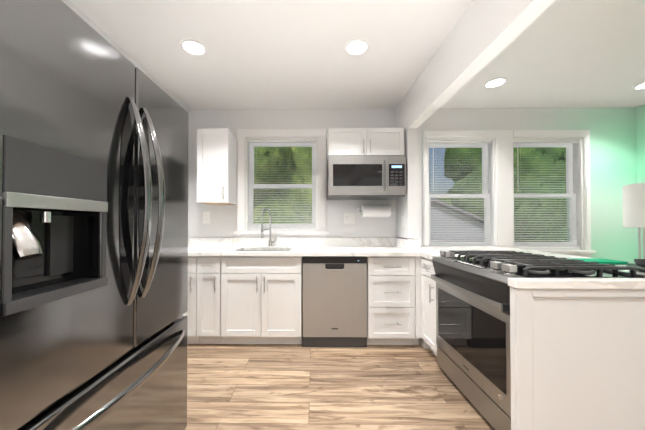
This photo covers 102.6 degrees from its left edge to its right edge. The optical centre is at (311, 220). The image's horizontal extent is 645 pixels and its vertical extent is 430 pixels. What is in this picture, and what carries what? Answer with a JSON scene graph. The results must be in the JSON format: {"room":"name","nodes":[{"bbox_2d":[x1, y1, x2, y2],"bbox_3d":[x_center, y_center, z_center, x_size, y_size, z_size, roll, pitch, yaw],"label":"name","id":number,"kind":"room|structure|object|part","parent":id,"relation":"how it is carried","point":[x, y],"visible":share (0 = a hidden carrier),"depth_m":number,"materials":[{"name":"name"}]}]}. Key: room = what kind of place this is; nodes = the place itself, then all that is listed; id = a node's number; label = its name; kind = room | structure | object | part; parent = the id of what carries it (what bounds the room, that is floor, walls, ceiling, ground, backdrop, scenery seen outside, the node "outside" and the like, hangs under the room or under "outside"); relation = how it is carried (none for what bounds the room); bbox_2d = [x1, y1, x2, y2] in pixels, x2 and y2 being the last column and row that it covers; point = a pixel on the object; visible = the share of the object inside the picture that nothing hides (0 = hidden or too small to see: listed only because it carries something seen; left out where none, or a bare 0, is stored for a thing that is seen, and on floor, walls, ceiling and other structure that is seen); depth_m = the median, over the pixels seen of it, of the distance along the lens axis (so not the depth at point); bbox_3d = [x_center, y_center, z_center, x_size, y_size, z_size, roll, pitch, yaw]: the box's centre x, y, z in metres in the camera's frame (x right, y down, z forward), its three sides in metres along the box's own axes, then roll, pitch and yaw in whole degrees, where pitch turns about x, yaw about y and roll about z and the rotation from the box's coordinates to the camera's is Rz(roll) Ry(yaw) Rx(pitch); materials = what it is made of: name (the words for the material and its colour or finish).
{"room":"kitchen","nodes":[
{"label":"kitchen","id":0,"kind":"room"},
{"bbox_2d":[62,0,188,236],"bbox_3d":[-1.588,-0.095,0.190,0.200,2.530,5.770,0,-1,1],"label":"wall","id":1,"kind":"structure","parent":0,"point":[83,16],"depth_m":2.04,"materials":[{"name":"paint"}]},
{"bbox_2d":[185,343,494,429],"bbox_3d":[1.149,1.195,0.149,5.675,0.050,6.170,0,-1,1],"label":"floor","id":2,"kind":"structure","parent":0,"point":[297,387],"depth_m":1.80,"materials":[{"name":"brown wood"}]},
{"bbox_2d":[0,0,188,429],"bbox_3d":[-1.004,0.288,0.961,0.831,1.780,0.910,0,-1,1],"label":"refrigerator","id":3,"kind":"object","parent":2,"relation":"on","point":[94,132],"visible":1,"depth_m":0.79,"materials":[{"name":"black metal"}]},
{"bbox_3d":[-0.712,0.812,0.953,0.072,0.603,0.909,0,-1,1],"label":"freezer drawer","id":4,"kind":"part","parent":3,"relation":"part of","materials":[{"name":"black metal"}]},
{"bbox_3d":[-0.710,-0.051,1.207,0.072,1.095,0.420,0,-1,1],"label":"door","id":5,"kind":"part","parent":3,"relation":"part of","materials":[{"name":"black metal"}]},
{"bbox_2d":[183,256,199,343],"bbox_3d":[-1.266,0.769,2.724,0.372,0.858,0.658,0,-1,1],"label":"base cabinet","id":6,"kind":"object","parent":2,"relation":"on","point":[192,336],"visible":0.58,"depth_m":2.44,"materials":[{"name":"paint"}]},
{"bbox_2d":[197,256,222,343],"bbox_3d":[-0.964,0.769,2.721,0.221,0.858,0.658,0,-1,1],"label":"base cabinet","id":7,"kind":"object","parent":2,"relation":"on","point":[209,299],"visible":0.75,"depth_m":2.44,"materials":[{"name":"paint"}]},
{"bbox_2d":[221,256,301,343],"bbox_3d":[-0.467,0.769,2.716,0.760,0.858,0.658,0,-1,1],"label":"base cabinet","id":8,"kind":"object","parent":2,"relation":"on","point":[258,307],"visible":0.85,"depth_m":2.43,"materials":[{"name":"paint"}]},
{"bbox_2d":[188,237,644,288],"bbox_3d":[0.367,0.261,2.135,3.650,0.140,1.827,0,-1,1],"label":"countertop","id":9,"kind":"structure","parent":8,"relation":"on","point":[228,246],"depth_m":2.55,"materials":[{"name":"stone"}]},
{"bbox_2d":[260,208,276,246],"bbox_3d":[-0.472,0.077,2.890,0.158,0.444,0.229,0,-1,1],"label":"faucet","id":10,"kind":"object","parent":9,"relation":"on","point":[270,242],"visible":1,"depth_m":2.96,"materials":[{"name":"silver metal"}]},
{"bbox_2d":[567,258,627,264],"bbox_3d":[1.923,0.277,1.751,0.270,0.019,0.170,0,-1,1],"label":"towel","id":11,"kind":"object","parent":9,"relation":"on","point":[605,261],"visible":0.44,"depth_m":1.68,"materials":[{"name":"teal fabric"}]},
{"bbox_2d":[622,183,644,264],"bbox_3d":[2.157,0.029,1.566,0.371,0.511,0.352,0,-1,1],"label":"table lamp","id":12,"kind":"object","parent":9,"relation":"on","point":[633,205],"visible":0.79,"depth_m":1.60,"materials":[{"name":"white"}]},
{"bbox_3d":[2.166,-0.092,1.567,0.352,0.269,0.352,0,-1,1],"label":"lamp shade","id":13,"kind":"part","parent":12,"relation":"part of","materials":[{"name":"white fabric"}]},
{"bbox_2d":[626,259,644,270],"bbox_3d":[1.910,0.252,1.416,0.236,0.060,0.236,0,-1,1],"label":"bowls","id":14,"kind":"object","parent":9,"relation":"on","point":[640,264],"visible":0.98,"depth_m":1.45,"materials":[{"name":"grey"}]},
{"bbox_2d":[302,256,366,346],"bbox_3d":[0.224,0.769,2.714,0.608,0.858,0.627,0,-1,1],"label":"dishwasher","id":15,"kind":"object","parent":2,"relation":"on","point":[334,301],"visible":1,"depth_m":2.42,"materials":[{"name":"grey metal"}]},
{"bbox_2d":[367,256,421,344],"bbox_3d":[0.789,0.768,2.703,0.509,0.858,0.658,0,-1,1],"label":"base cabinet","id":16,"kind":"object","parent":2,"relation":"on","point":[390,300],"depth_m":2.42,"materials":[{"name":"paint"}]},
{"bbox_3d":[1.009,0.766,2.460,0.064,0.858,0.090,0,-1,1],"label":"cabinet filler","id":17,"kind":"part","parent":16,"relation":"part of","materials":[{"name":"white wood"}]},
{"bbox_2d":[414,257,428,347],"bbox_3d":[1.378,0.768,2.696,0.640,0.858,0.560,0,-1,1],"label":"base cabinet","id":18,"kind":"object","parent":2,"relation":"on","point":[423,343],"visible":0.07,"depth_m":2.42,"materials":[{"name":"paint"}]},
{"bbox_2d":[421,257,437,355],"bbox_3d":[1.329,0.764,2.252,0.688,0.858,0.309,0,-1,1],"label":"base cabinet","id":19,"kind":"object","parent":2,"relation":"on","point":[428,310],"visible":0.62,"depth_m":2.27,"materials":[{"name":"paint"}]},
{"bbox_2d":[431,250,644,429],"bbox_3d":[1.313,0.710,1.680,0.749,0.952,0.825,0,-1,1],"label":"range","id":20,"kind":"object","parent":2,"relation":"on","point":[473,320],"visible":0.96,"depth_m":1.53,"materials":[{"name":"grey metal"}]},
{"bbox_3d":[0.975,0.444,1.686,0.073,0.040,0.776,0,-1,1],"label":"handle","id":21,"kind":"part","parent":20,"relation":"part of","materials":[{"name":"silver metal"}]},
{"bbox_2d":[510,287,644,429],"bbox_3d":[1.378,0.752,1.237,0.810,0.858,0.042,0,-1,1],"label":"peninsula end panel","id":22,"kind":"object","parent":2,"relation":"on","point":[577,359],"visible":0.94,"depth_m":1.23,"materials":[{"name":"paint"}]},
{"bbox_2d":[70,0,644,108],"bbox_3d":[1.149,-1.400,0.177,5.675,0.080,6.170,0,-1,1],"label":"ceiling","id":23,"kind":"structure","parent":0,"point":[276,54],"depth_m":2.06,"materials":[{"name":"paint"}]},
{"bbox_2d":[180,38,206,55],"bbox_3d":[-0.908,-1.336,1.998,0.194,0.008,0.194,0,-1,1],"label":"recessed light","id":24,"kind":"object","parent":23,"relation":"in","point":[193,47],"visible":1,"depth_m":1.99,"materials":[{"name":"paint"}]},
{"bbox_2d":[344,38,369,55],"bbox_3d":[0.353,-1.336,1.996,0.194,0.008,0.194,0,-1,1],"label":"recessed light","id":25,"kind":"object","parent":23,"relation":"in","point":[356,46],"visible":1,"depth_m":1.99,"materials":[{"name":"paint"}]},
{"bbox_2d":[396,0,555,130],"bbox_3d":[1.027,-1.174,0.176,0.100,0.373,5.770,0,-1,1],"label":"ceiling beam","id":26,"kind":"structure","parent":23,"relation":"attached to","point":[482,34],"depth_m":1.67,"materials":[{"name":"paint"}]},
{"bbox_2d":[483,77,507,87],"bbox_3d":[1.782,-1.330,2.500,0.194,0.008,0.194,0,-1,1],"label":"recessed light","id":27,"kind":"object","parent":23,"relation":"in","point":[495,82],"visible":1,"depth_m":2.49,"materials":[{"name":"paint"}]},
{"bbox_2d":[632,82,644,89],"bbox_3d":[3.296,-1.330,2.530,0.194,0.008,0.194,0,-1,1],"label":"recessed light","id":28,"kind":"object","parent":23,"relation":"in","point":[639,86],"visible":1,"depth_m":2.56,"materials":[{"name":"paint"}]},
{"bbox_2d":[396,128,417,237],"bbox_3d":[1.054,-0.385,2.867,0.100,1.145,0.370,0,-1,1],"label":"wall","id":29,"kind":"structure","parent":0,"point":[406,206],"depth_m":2.69,"materials":[{"name":"paint"}]},
{"bbox_2d":[401,216,404,226],"bbox_3d":[1.000,0.012,2.811,0.007,0.126,0.095,0,-1,1],"label":"light switch","id":30,"kind":"object","parent":29,"relation":"attached to","point":[402,221],"visible":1,"depth_m":2.81,"materials":[{"name":"white plastic"}]},
{"bbox_2d":[188,107,637,262],"bbox_3d":[1.180,-0.063,3.147,5.675,2.530,0.200,0,-1,1],"label":"wall","id":31,"kind":"structure","parent":0,"point":[613,159],"depth_m":3.05,"materials":[{"name":"white paint"}]},
{"bbox_2d":[203,212,210,223],"bbox_3d":[-1.241,-0.034,3.068,0.089,0.143,0.006,0,-1,1],"label":"electrical outlet","id":32,"kind":"object","parent":31,"relation":"attached to","point":[206,217],"visible":1,"depth_m":3.07,"materials":[{"name":"white plastic"}]},
{"bbox_2d":[197,128,236,204],"bbox_3d":[-1.049,-0.584,2.890,0.336,0.793,0.364,0,-1,1],"label":"upper cabinet","id":33,"kind":"object","parent":31,"relation":"attached to","point":[217,166],"visible":1,"depth_m":2.75,"materials":[{"name":"paint"}]},
{"bbox_2d":[234,129,328,236],"bbox_3d":[-0.348,-0.443,3.112,1.110,1.281,0.190,0,-1,1],"label":"window","id":34,"kind":"structure","parent":31,"relation":"in","point":[249,141],"depth_m":3.08,"materials":[{"name":"paint"}]},
{"bbox_2d":[248,140,315,228],"bbox_3d":[-0.348,-0.435,3.094,0.806,1.064,0.037,0,-1,1],"label":"blind","id":35,"kind":"object","parent":34,"relation":"attached to","point":[251,225],"depth_m":3.10,"materials":[{"name":"white plastic"}]},
{"bbox_2d":[344,213,354,223],"bbox_3d":[0.451,-0.024,3.050,0.128,0.126,0.008,0,-1,1],"label":"outlet","id":36,"kind":"object","parent":31,"relation":"attached to","point":[349,218],"visible":1,"depth_m":3.05,"materials":[{"name":"white plastic"}]},
{"bbox_2d":[327,128,403,162],"bbox_3d":[0.587,-0.833,2.876,0.805,0.296,0.364,0,-1,1],"label":"upper cabinet","id":37,"kind":"object","parent":31,"relation":"attached to","point":[365,141],"visible":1,"depth_m":2.74,"materials":[{"name":"paint"}]},
{"bbox_2d":[327,156,405,199],"bbox_3d":[0.576,-0.453,2.827,0.790,0.416,0.455,0,-1,1],"label":"microwave","id":38,"kind":"object","parent":37,"relation":"attached to","point":[366,177],"visible":1,"depth_m":2.65,"materials":[{"name":"grey metal"}]},
{"bbox_2d":[358,205,392,217],"bbox_3d":[0.748,-0.104,2.977,0.396,0.139,0.148,0,-1,1],"label":"paper towel holder","id":39,"kind":"object","parent":31,"relation":"attached to","point":[375,211],"visible":1,"depth_m":2.92,"materials":[{"name":"white paper"}]},
{"bbox_2d":[422,130,513,247],"bbox_3d":[1.829,-0.316,3.088,1.071,1.486,0.190,0,-1,1],"label":"dining room window","id":40,"kind":"structure","parent":31,"relation":"in","point":[496,146],"depth_m":3.05,"materials":[{"name":"paint"}]},
{"bbox_2d":[428,140,491,245],"bbox_3d":[1.768,-0.318,3.072,0.749,1.268,0.037,0,-1,1],"label":"blind","id":41,"kind":"object","parent":40,"relation":"attached to","point":[487,207],"depth_m":3.07,"materials":[{"name":"white plastic"}]},
{"bbox_2d":[513,130,595,256],"bbox_3d":[2.772,-0.316,3.079,1.010,1.486,0.190,0,-1,1],"label":"dining room window","id":42,"kind":"structure","parent":31,"relation":"in","point":[576,143],"depth_m":3.06,"materials":[{"name":"paint"}]},
{"bbox_2d":[513,140,579,246],"bbox_3d":[2.778,-0.318,3.061,0.778,1.268,0.037,0,-1,1],"label":"blind","id":43,"kind":"object","parent":42,"relation":"attached to","point":[575,197],"depth_m":3.06,"materials":[{"name":"white plastic"}]},
{"bbox_2d":[636,104,644,258],"bbox_3d":[3.887,-0.096,0.135,0.200,2.530,5.770,0,-1,1],"label":"wall","id":44,"kind":"structure","parent":0,"point":[640,128],"depth_m":2.98,"materials":[{"name":"green paint"}]},
{"label":"outside","id":45,"kind":"structure","parent":0,"visible":0},
{"bbox_3d":[10.392,4.721,41.536,100.000,0.200,76.400,0,-1,1],"label":"ground","id":46,"kind":"structure","parent":45,"visible":0},
{"bbox_2d":[431,198,483,241],"bbox_3d":[4.300,1.635,10.303,4.850,5.290,3.450,0,-1,1],"label":"neighbouring house","id":47,"kind":"structure","parent":46,"relation":"on","point":[449,216],"depth_m":8.84,"materials":[{"name":"grey"}]},
{"bbox_2d":[518,215,566,241],"bbox_3d":[11.405,2.038,11.002,4.565,5.509,4.674,0,-1,1],"label":"tree","id":48,"kind":"object","parent":46,"relation":"on","point":[551,234],"depth_m":10.42,"materials":[{"name":"green plant"}]},
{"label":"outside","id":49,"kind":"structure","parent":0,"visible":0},
{"bbox_2d":[253,147,292,215],"bbox_3d":[-3.206,-2.506,11.400,4.898,5.853,4.821,0,-1,1],"label":"tree","id":50,"kind":"object","parent":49,"point":[273,154],"depth_m":9.53,"materials":[{"name":"green plant"}]},
{"bbox_2d":[253,163,311,222],"bbox_3d":[-1.939,0.558,11.908,5.275,6.043,5.492,0,-1,1],"label":"tree","id":51,"kind":"object","parent":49,"point":[294,179],"depth_m":10.02,"materials":[{"name":"green plant"}]},
{"bbox_2d":[254,147,311,215],"bbox_3d":[-0.242,-2.278,13.430,5.365,6.760,5.604,0,-1,1],"label":"tree","id":52,"kind":"object","parent":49,"point":[301,166],"depth_m":10.84,"materials":[{"name":"green plant"}]},
{"bbox_2d":[295,166,311,217],"bbox_3d":[1.063,-0.503,12.380,4.246,5.467,4.558,0,-1,1],"label":"tree","id":53,"kind":"object","parent":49,"point":[306,197],"depth_m":10.35,"materials":[{"name":"green plant"}]},
{"bbox_2d":[437,189,465,210],"bbox_3d":[9.425,0.435,16.533,5.070,5.509,4.633,0,-1,1],"label":"tree","id":54,"kind":"object","parent":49,"point":[449,192],"depth_m":15.70,"materials":[{"name":"green plant"}]},
{"bbox_2d":[451,165,535,229],"bbox_3d":[9.117,-0.979,13.017,3.618,3.840,3.678,0,-1,1],"label":"tree","id":55,"kind":"object","parent":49,"point":[477,192],"depth_m":12.30,"materials":[{"name":"green plant"}]},
{"bbox_2d":[444,147,562,185],"bbox_3d":[10.694,-3.553,14.445,5.718,6.523,5.635,0,-1,1],"label":"tree","id":56,"kind":"object","parent":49,"point":[477,154],"depth_m":14.12,"materials":[{"name":"green plant"}]},
{"bbox_2d":[469,154,566,241],"bbox_3d":[10.542,-0.162,12.769,5.256,6.005,5.052,0,-1,1],"label":"tree","id":57,"kind":"object","parent":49,"point":[544,191],"depth_m":10.73,"materials":[{"name":"green plant"}]},
{"bbox_2d":[513,147,565,217],"bbox_3d":[12.040,-2.684,12.694,5.629,6.034,5.639,0,-1,1],"label":"tree","id":58,"kind":"object","parent":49,"point":[524,151],"depth_m":11.22,"materials":[{"name":"green plant"}]}
]}

